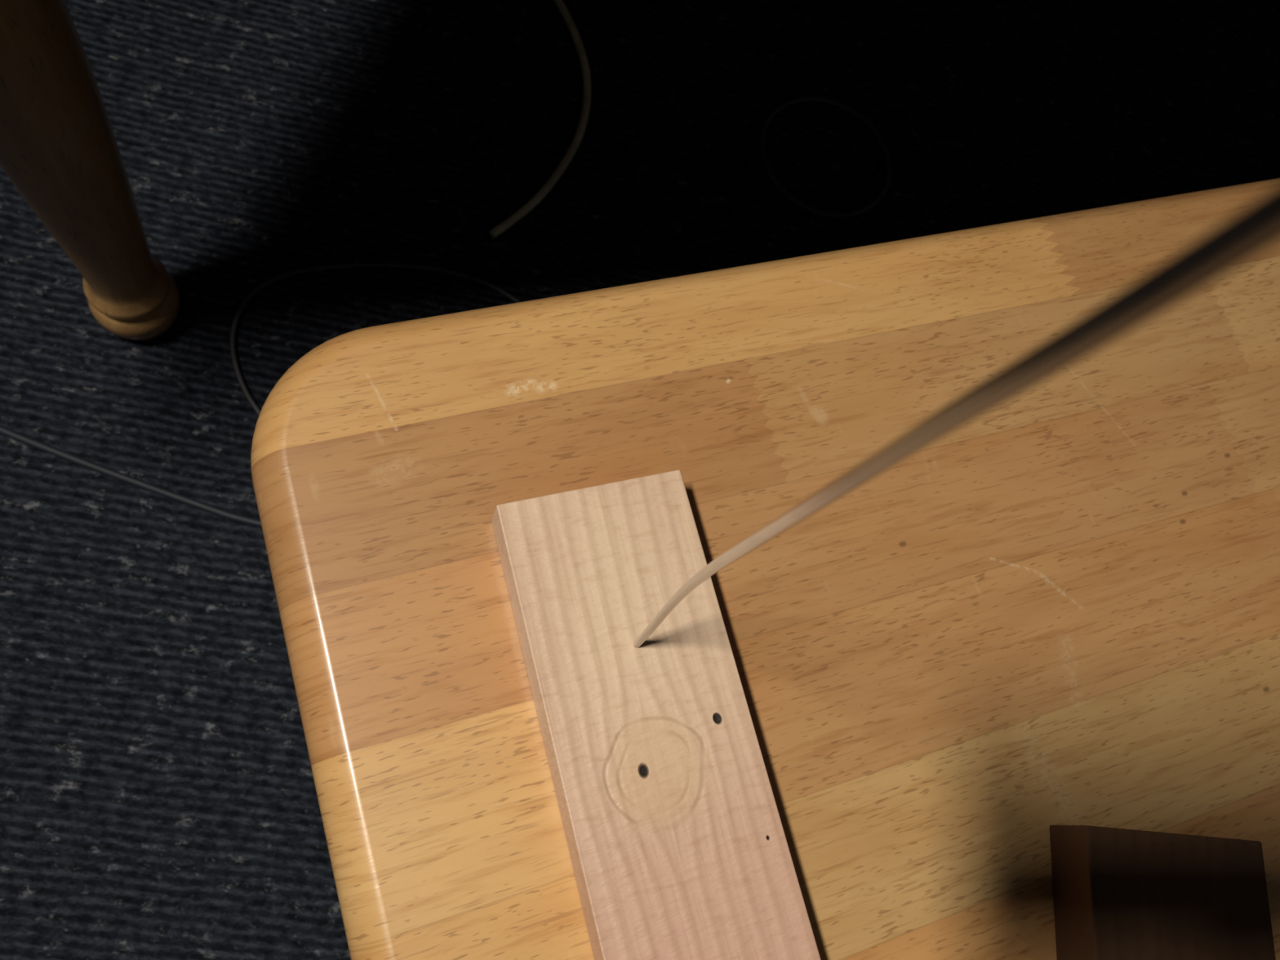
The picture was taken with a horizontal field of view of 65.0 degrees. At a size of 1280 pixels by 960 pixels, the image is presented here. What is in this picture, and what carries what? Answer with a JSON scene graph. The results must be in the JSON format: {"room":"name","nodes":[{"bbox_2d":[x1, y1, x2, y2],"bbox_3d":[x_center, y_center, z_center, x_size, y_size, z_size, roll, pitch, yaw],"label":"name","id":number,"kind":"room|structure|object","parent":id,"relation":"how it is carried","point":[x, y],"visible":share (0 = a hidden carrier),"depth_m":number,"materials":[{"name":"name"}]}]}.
{"room":"workshop","nodes":[
{"label":"workshop","id":0,"kind":"room"},
{"bbox_2d":[0,0,1279,959],"bbox_3d":[0.012,0.366,0.778,4.800,0.060,4.200,4,71,-12],"label":"floor","id":1,"kind":"structure","parent":0,"point":[158,797],"depth_m":0.89,"materials":[{"name":"blue carpet"}]},
{"bbox_2d":[0,0,179,340],"bbox_3d":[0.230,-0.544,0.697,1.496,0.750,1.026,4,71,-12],"label":"furniture leg","id":2,"kind":"object","parent":1,"relation":"on","point":[59,148],"visible":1,"depth_m":0.59,"materials":[{"name":"brown wood"}]},
{"bbox_2d":[0,425,262,527],"bbox_3d":[-0.470,-0.035,0.760,0.622,0.006,0.026,19,69,-7],"label":"cable","id":3,"kind":"object","parent":1,"relation":"on","point":[5,431],"visible":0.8,"depth_m":0.77,"materials":[{"name":"grey plastic"}]},
{"bbox_2d":[230,262,521,415],"bbox_3d":[-0.211,-0.126,0.852,0.259,0.004,0.180,-31,81,-21],"label":"cable","id":4,"kind":"object","parent":1,"relation":"on","point":[259,287],"visible":0.83,"depth_m":0.85,"materials":[{"name":"grey plastic"}]},
{"bbox_2d":[488,0,591,238],"bbox_3d":[-0.091,-0.390,0.969,0.090,0.008,0.368,4,71,-12],"label":"cable","id":5,"kind":"object","parent":1,"relation":"on","point":[544,191],"visible":1,"depth_m":0.95,"materials":[{"name":"grey plastic"}]},
{"bbox_2d":[250,177,1279,959],"bbox_3d":[0.171,0.155,0.616,0.664,0.440,0.454,-13,75,-17],"label":"table","id":6,"kind":"object","parent":1,"relation":"on","point":[1062,607],"visible":0.84,"depth_m":0.40,"materials":[{"name":"brown wood"}]},
{"bbox_2d":[492,470,821,959],"bbox_3d":[0.019,0.145,0.334,0.070,0.020,0.300,-11,75,-17],"label":"plank","id":7,"kind":"object","parent":6,"relation":"on","point":[678,848],"visible":1,"depth_m":0.34,"materials":[{"name":"brown wood"}]},
{"bbox_2d":[632,185,1279,648],"bbox_3d":[0.016,0.019,0.183,0.063,0.354,0.007,-41,85,-22],"label":"wire","id":8,"kind":"object","parent":7,"relation":"attached to","point":[1255,230],"visible":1,"depth_m":0.08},
{"bbox_2d":[1049,825,1275,959],"bbox_3d":[0.187,0.213,0.350,0.074,0.023,0.170,8,70,-11],"label":"wooden block","id":9,"kind":"object","parent":6,"relation":"on","point":[1119,894],"depth_m":0.36,"materials":[{"name":"brown wood"}]},
{"bbox_2d":[759,96,891,217],"bbox_3d":[0.188,-0.328,1.015,0.142,0.005,0.142,4,71,-12],"label":"cable coil","id":10,"kind":"object","parent":1,"relation":"on","point":[815,99],"visible":1,"depth_m":1.01,"materials":[{"name":"black plastic"}]}
]}

